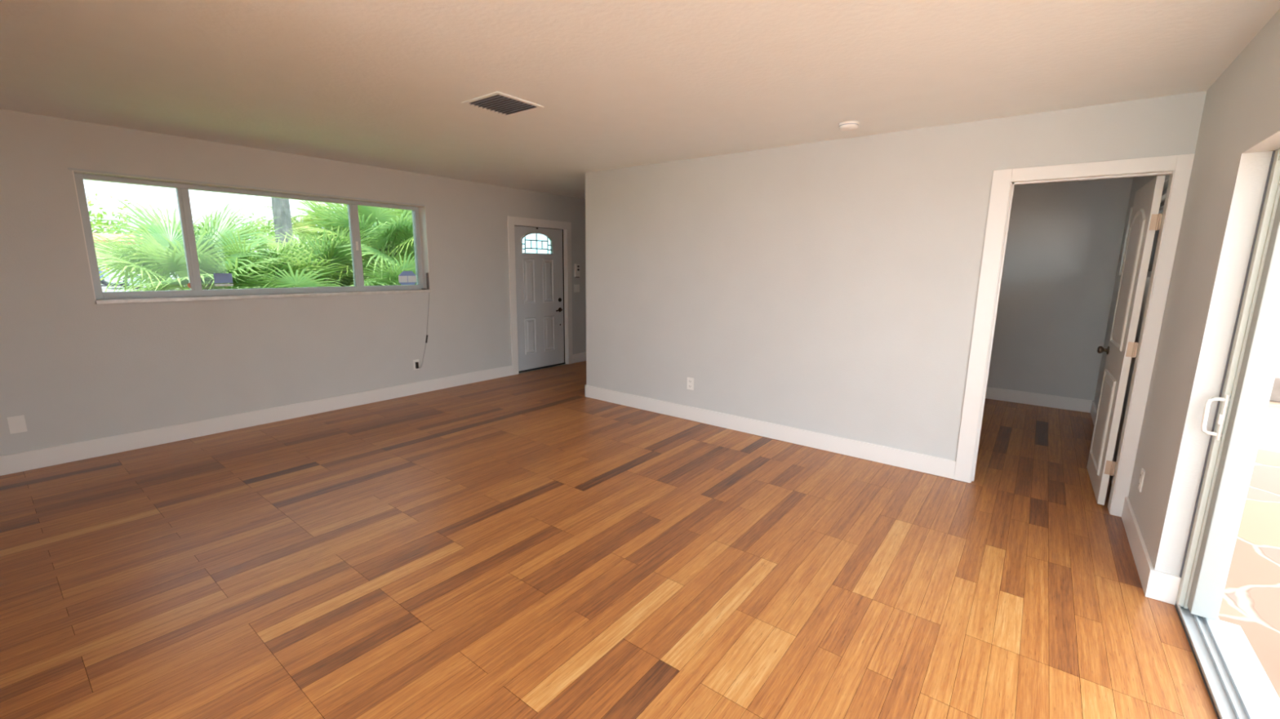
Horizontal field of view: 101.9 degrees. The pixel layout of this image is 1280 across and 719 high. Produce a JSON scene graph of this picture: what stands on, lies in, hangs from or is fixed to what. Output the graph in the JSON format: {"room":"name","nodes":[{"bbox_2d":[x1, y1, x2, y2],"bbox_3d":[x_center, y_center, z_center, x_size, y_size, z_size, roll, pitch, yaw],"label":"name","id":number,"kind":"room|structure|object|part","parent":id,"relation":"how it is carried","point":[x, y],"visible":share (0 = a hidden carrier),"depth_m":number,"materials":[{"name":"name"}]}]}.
{"room":"empty living room","nodes":[
{"label":"empty living room","id":0,"kind":"room"},
{"bbox_2d":[0,109,586,456],"bbox_3d":[-2.571,-0.691,5.940,0.260,2.740,8.900,9,13,37],"label":"wall","id":1,"kind":"structure","parent":0,"point":[77,369],"depth_m":4.37,"materials":[{"name":"grey paint"}]},
{"bbox_2d":[6,414,27,434],"bbox_3d":[-4.338,0.453,3.616,0.009,0.120,0.078,9,13,37],"label":"jack plate","id":2,"kind":"object","parent":1,"relation":"attached to","point":[17,424],"visible":1,"depth_m":3.61,"materials":[{"name":"white plastic"}]},
{"bbox_2d":[67,167,431,304],"bbox_3d":[-3.288,-1.073,4.854,0.227,0.963,2.701,9,13,37],"label":"window","id":3,"kind":"structure","parent":1,"relation":"in","point":[407,280],"depth_m":4.53,"materials":[{"name":"grey metal"}]},
{"bbox_3d":[-3.262,-0.611,4.927,0.161,0.029,2.679,9,13,37],"label":"sill","id":4,"kind":"part","parent":3,"relation":"part of","materials":[{"name":"stone"}]},
{"bbox_2d":[0,351,586,475],"bbox_3d":[-2.659,0.350,5.803,0.015,0.137,8.300,9,13,37],"label":"baseboard","id":5,"kind":"structure","parent":1,"relation":"attached to","point":[11,464],"depth_m":4.51,"materials":[{"name":"white wood"}]},
{"bbox_2d":[413,359,419,369],"bbox_3d":[-2.543,0.058,5.902,0.009,0.118,0.072,9,13,37],"label":"wall outlet","id":6,"kind":"object","parent":1,"relation":"attached to","point":[415,360],"visible":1,"depth_m":5.89,"materials":[{"name":"white plastic"}]},
{"bbox_2d":[415,295,429,368],"bbox_3d":[-2.469,-0.333,5.905,0.026,0.860,0.232,8,12,33],"label":"cable","id":7,"kind":"object","parent":1,"relation":"attached to","point":[416,362],"visible":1,"depth_m":5.94,"materials":[{"name":"black plastic"}]},
{"bbox_2d":[514,225,565,373],"bbox_3d":[-1.415,-0.846,7.321,0.116,1.978,0.939,9,13,37],"label":"door","id":8,"kind":"structure","parent":1,"relation":"in","point":[539,251],"depth_m":7.32,"materials":[{"name":"grey paint"}]},
{"bbox_3d":[-1.519,-1.075,7.126,0.010,0.615,0.204,9,13,37],"label":"panel","id":9,"kind":"part","parent":8,"relation":"part of","materials":[{"name":"grey paint"}]},
{"bbox_3d":[-1.528,-0.330,7.262,0.010,0.510,0.204,9,13,37],"label":"panel","id":10,"kind":"part","parent":8,"relation":"part of","materials":[{"name":"grey paint"}]},
{"bbox_3d":[-1.415,-1.602,7.165,0.026,0.315,0.586,9,13,37],"label":"light moulding","id":11,"kind":"part","parent":8,"relation":"part of","materials":[{"name":"grey paint"}]},
{"bbox_3d":[-1.432,-1.604,7.178,0.006,0.290,0.560,9,13,37],"label":"leaded pane","id":12,"kind":"part","parent":8,"relation":"part of","materials":[{"name":"clear glass"}]},
{"bbox_3d":[-1.305,-1.122,7.399,0.010,0.615,0.204,9,13,37],"label":"panel","id":13,"kind":"part","parent":8,"relation":"part of","materials":[{"name":"grey paint"}]},
{"bbox_3d":[-1.314,-0.377,7.535,0.010,0.510,0.204,9,13,37],"label":"panel","id":14,"kind":"part","parent":8,"relation":"part of","materials":[{"name":"grey paint"}]},
{"bbox_2d":[506,216,573,375],"bbox_3d":[-1.463,-0.903,7.343,0.278,2.079,1.129,9,13,37],"label":"door frame","id":15,"kind":"structure","parent":1,"relation":"attached to","point":[512,220],"depth_m":7.09,"materials":[{"name":"white wood"}]},
{"bbox_2d":[573,284,579,292],"bbox_3d":[-0.947,-1.068,7.782,0.009,0.115,0.115,9,13,37],"label":"light switch","id":16,"kind":"object","parent":1,"relation":"attached to","point":[576,287],"visible":1,"depth_m":7.78,"materials":[{"name":"white plastic"}]},
{"bbox_2d":[574,263,580,277],"bbox_3d":[-0.933,-1.321,7.730,0.031,0.202,0.095,9,13,37],"label":"alarm keypad","id":17,"kind":"object","parent":1,"relation":"attached to","point":[577,266],"visible":1,"depth_m":7.71,"materials":[{"name":"white plastic"}]},
{"bbox_2d":[0,360,1217,718],"bbox_3d":[-0.532,0.905,3.588,6.210,0.102,11.764,9,13,37],"label":"floor","id":18,"kind":"structure","parent":0,"point":[526,545],"depth_m":2.51,"materials":[{"name":"brown wood"}]},
{"bbox_2d":[0,0,1279,199],"bbox_3d":[-0.120,-1.716,3.711,6.567,0.140,9.100,9,13,37],"label":"ceiling","id":19,"kind":"structure","parent":0,"point":[379,83],"depth_m":2.54,"materials":[{"name":"white paint"}]},
{"bbox_2d":[461,91,543,116],"bbox_3d":[-0.832,-1.546,3.157,0.345,0.013,0.350,9,13,37],"label":"ceiling vent","id":20,"kind":"object","parent":19,"relation":"in","point":[497,102],"visible":1,"depth_m":3.14,"materials":[{"name":"grey metal"}]},
{"bbox_2d":[838,120,859,131],"bbox_3d":[1.399,-1.561,3.482,0.132,0.043,0.132,9,13,37],"label":"smoke detector","id":21,"kind":"object","parent":19,"relation":"attached to","point":[847,126],"visible":1,"depth_m":3.44,"materials":[{"name":"white plastic"}]},
{"bbox_2d":[585,90,1206,460],"bbox_3d":[1.235,-0.500,4.387,4.543,2.460,0.110,9,13,37],"label":"wall","id":22,"kind":"structure","parent":0,"point":[830,287],"depth_m":4.12,"materials":[{"name":"grey paint"}]},
{"bbox_2d":[686,377,693,390],"bbox_3d":[0.487,0.235,5.025,0.075,0.118,0.009,9,13,37],"label":"wall outlet","id":23,"kind":"object","parent":22,"relation":"attached to","point":[690,380],"visible":1,"depth_m":5.02,"materials":[{"name":"white plastic"}]},
{"bbox_2d":[584,384,1115,484],"bbox_3d":[2.089,0.429,5.710,4.558,0.137,2.997,9,13,37],"label":"baseboard","id":24,"kind":"structure","parent":22,"relation":"attached to","point":[945,468],"depth_m":4.70,"materials":[{"name":"white wood"}]},
{"bbox_2d":[953,153,1195,516],"bbox_3d":[2.667,-0.134,3.319,0.907,2.119,0.133,9,13,37],"label":"door frame","id":25,"kind":"structure","parent":22,"relation":"attached to","point":[1179,167],"depth_m":3.16,"materials":[{"name":"white wood"}]},
{"bbox_2d":[1086,175,1165,505],"bbox_3d":[3.201,-0.113,3.458,0.159,2.020,0.785,8,13,36],"label":"door","id":26,"kind":"structure","parent":22,"relation":"in","point":[1145,219],"depth_m":3.28,"materials":[{"name":"white paint"}]},
{"bbox_3d":[3.179,0.416,3.572,0.010,0.640,0.525,8,13,36],"label":"panel","id":27,"kind":"part","parent":26,"relation":"part of","materials":[{"name":"white paint"}]},
{"bbox_3d":[3.398,-0.064,3.738,0.159,0.060,0.060,8,13,36],"label":"knob","id":28,"kind":"part","parent":26,"relation":"part of","materials":[{"name":"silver metal"}]},
{"bbox_3d":[3.191,-0.525,3.400,0.010,0.895,0.525,8,13,36],"label":"panel","id":29,"kind":"part","parent":26,"relation":"part of","materials":[{"name":"white paint"}]},
{"bbox_2d":[986,177,1133,400],"bbox_3d":[3.605,-0.817,6.292,3.156,2.460,0.100,9,13,37],"label":"wall","id":30,"kind":"structure","parent":0,"point":[1064,242],"depth_m":5.56,"materials":[{"name":"grey paint"}]},
{"bbox_2d":[1093,8,1279,576],"bbox_3d":[2.442,-0.069,2.112,0.200,2.460,8.900,9,13,37],"label":"wall","id":31,"kind":"structure","parent":0,"point":[1239,132],"depth_m":2.32,"materials":[{"name":"grey paint"}]},
{"bbox_2d":[1137,468,1145,492],"bbox_3d":[2.783,0.669,2.883,0.009,0.118,0.075,9,13,37],"label":"wall outlet","id":32,"kind":"object","parent":31,"relation":"attached to","point":[1142,474],"visible":1,"depth_m":2.87,"materials":[{"name":"white plastic"}]},
{"bbox_2d":[1121,497,1181,604],"bbox_3d":[2.695,0.976,2.761,0.101,0.137,0.997,9,13,37],"label":"baseboard","id":33,"kind":"structure","parent":31,"relation":"attached to","point":[1157,585],"depth_m":2.46,"materials":[{"name":"white"}]},
{"bbox_2d":[1174,148,1279,718],"bbox_3d":[1.722,0.330,1.199,0.179,1.966,2.483,9,13,37],"label":"door","id":34,"kind":"structure","parent":31,"relation":"in","point":[1253,358],"depth_m":2.09,"materials":[{"name":"white metal"}]},
{"bbox_3d":[2.403,0.238,2.172,0.066,0.195,0.024,9,13,37],"label":"pull handle","id":35,"kind":"part","parent":34,"relation":"part of","materials":[{"name":"white metal"}]},
{"bbox_2d":[1220,620,1279,718],"bbox_3d":[1.801,1.430,1.326,0.092,0.238,2.486,9,13,37],"label":"door sill","id":36,"kind":"structure","parent":31,"relation":"attached to","point":[1268,698],"depth_m":1.99,"materials":[{"name":"white"}]},
{"label":"outside","id":37,"kind":"structure","parent":0,"visible":0},
{"bbox_2d":[101,284,178,292],"bbox_3d":[-27.106,-3.760,27.681,15.000,0.030,7.000,9,13,37],"label":"driveway","id":38,"kind":"structure","parent":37,"point":[103,286],"depth_m":27.65,"materials":[{"name":"grey concrete"}]},
{"bbox_2d":[98,267,115,286],"bbox_3d":[-32.030,-4.867,29.302,1.870,1.439,4.740,9,13,37],"label":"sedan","id":39,"kind":"object","parent":38,"relation":"on","point":[103,282],"visible":0.07,"depth_m":29.77,"materials":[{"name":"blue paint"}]},
{"bbox_2d":[101,256,205,288],"bbox_3d":[-26.618,-4.921,28.926,1.920,1.819,4.590,9,13,37],"label":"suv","id":40,"kind":"object","parent":38,"relation":"on","point":[107,279],"visible":0.13,"depth_m":27.21,"materials":[{"name":"white paint"}]},
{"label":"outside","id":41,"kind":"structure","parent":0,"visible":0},
{"bbox_3d":[-28.735,-6.003,40.760,84.189,0.300,150.000,9,13,37],"label":"ground","id":42,"kind":"structure","parent":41,"visible":0},
{"bbox_2d":[86,193,139,234],"bbox_3d":[-46.840,-10.325,43.096,9.326,6.897,9.506,9,13,37],"label":"broadleaf tree","id":43,"kind":"object","parent":42,"relation":"on","point":[98,222],"visible":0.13,"depth_m":43.53,"materials":[{"name":"green plant"}]},
{"bbox_2d":[92,233,242,268],"bbox_3d":[-36.782,-7.350,37.542,8.200,3.300,13.700,9,13,37],"label":"house","id":44,"kind":"structure","parent":42,"relation":"on","point":[105,235],"depth_m":34.79,"materials":[{"name":"beige paint"}]},
{"bbox_2d":[102,195,279,291],"bbox_3d":[-6.265,-0.983,7.464,2.729,2.616,2.601,4,11,17],"label":"fan palm","id":45,"kind":"object","parent":42,"relation":"on","point":[151,214],"visible":0.05,"depth_m":7.21,"materials":[{"name":"green plant"}]},
{"bbox_2d":[90,192,293,292],"bbox_3d":[-5.569,-0.804,6.448,2.539,2.401,2.565,9,13,37],"label":"fan palm","id":46,"kind":"object","parent":42,"relation":"on","point":[162,249],"visible":0.53,"depth_m":6.27,"materials":[{"name":"green plant"}]},
{"bbox_2d":[133,226,346,291],"bbox_3d":[-4.973,-0.485,7.108,2.514,2.537,2.581,4,11,17],"label":"fan palm","id":47,"kind":"object","parent":42,"relation":"on","point":[285,278],"visible":0.32,"depth_m":6.65,"materials":[{"name":"green plant"}]},
{"bbox_2d":[226,212,298,252],"bbox_3d":[-38.977,-11.830,53.428,8.255,6.345,7.786,9,13,37],"label":"broadleaf tree","id":48,"kind":"object","parent":42,"relation":"on","point":[272,220],"visible":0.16,"depth_m":52.05,"materials":[{"name":"green plant"}]},
{"bbox_2d":[271,197,293,248],"bbox_3d":[-10.521,-5.979,14.977,5.404,9.390,5.118,9,13,37],"label":"palm","id":49,"kind":"object","parent":42,"relation":"on","point":[280,206],"visible":0.02,"depth_m":15.14,"materials":[{"name":"grey plant"}]},
{"bbox_2d":[248,203,333,250],"bbox_3d":[-12.537,-3.972,19.363,3.005,3.812,3.396,0,10,-5],"label":"palm","id":50,"kind":"object","parent":42,"relation":"on","point":[300,224],"visible":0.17,"depth_m":18.75,"materials":[{"name":"green plant"}]},
{"bbox_2d":[257,235,338,287],"bbox_3d":[-5.626,-0.722,8.427,2.754,2.610,2.845,-2,11,-13],"label":"fan palm","id":51,"kind":"object","parent":42,"relation":"on","point":[304,247],"visible":0.02,"depth_m":7.82,"materials":[{"name":"green plant"}]},
{"bbox_2d":[238,225,398,287],"bbox_3d":[-4.664,-0.917,7.898,2.643,2.469,2.596,-5,12,-27],"label":"fan palm","id":52,"kind":"object","parent":42,"relation":"on","point":[331,255],"visible":0.35,"depth_m":7.53,"materials":[{"name":"green plant"}]},
{"bbox_2d":[285,199,414,262],"bbox_3d":[-5.074,-1.606,9.206,2.992,3.001,3.103,9,13,37],"label":"fan palm","id":53,"kind":"object","parent":42,"relation":"on","point":[308,217],"visible":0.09,"depth_m":8.68,"materials":[{"name":"green plant"}]},
{"bbox_2d":[288,202,416,287],"bbox_3d":[-4.115,-1.460,8.526,2.942,2.983,3.059,9,13,37],"label":"fan palm","id":54,"kind":"object","parent":42,"relation":"on","point":[400,232],"visible":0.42,"depth_m":8.03,"materials":[{"name":"green plant"}]},
{"bbox_2d":[320,242,416,286],"bbox_3d":[-3.822,-0.630,8.045,2.660,2.340,2.448,9,13,37],"label":"fan palm","id":55,"kind":"object","parent":42,"relation":"on","point":[393,273],"visible":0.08,"depth_m":7.53,"materials":[{"name":"green plant"}]},
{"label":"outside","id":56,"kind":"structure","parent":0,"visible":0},
{"bbox_2d":[1217,359,1279,698],"bbox_3d":[17.036,2.403,-2.693,29.244,0.260,44.000,9,13,37],"label":"patio","id":57,"kind":"structure","parent":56,"point":[1251,600],"depth_m":2.77,"materials":[{"name":"stone"}]},
{"bbox_2d":[1269,372,1279,402],"bbox_3d":[9.546,0.593,5.118,5.900,0.300,0.500,9,13,37],"label":"wall","id":58,"kind":"structure","parent":57,"relation":"on","point":[1275,395],"depth_m":6.25,"materials":[{"name":"white paint"}]}
]}

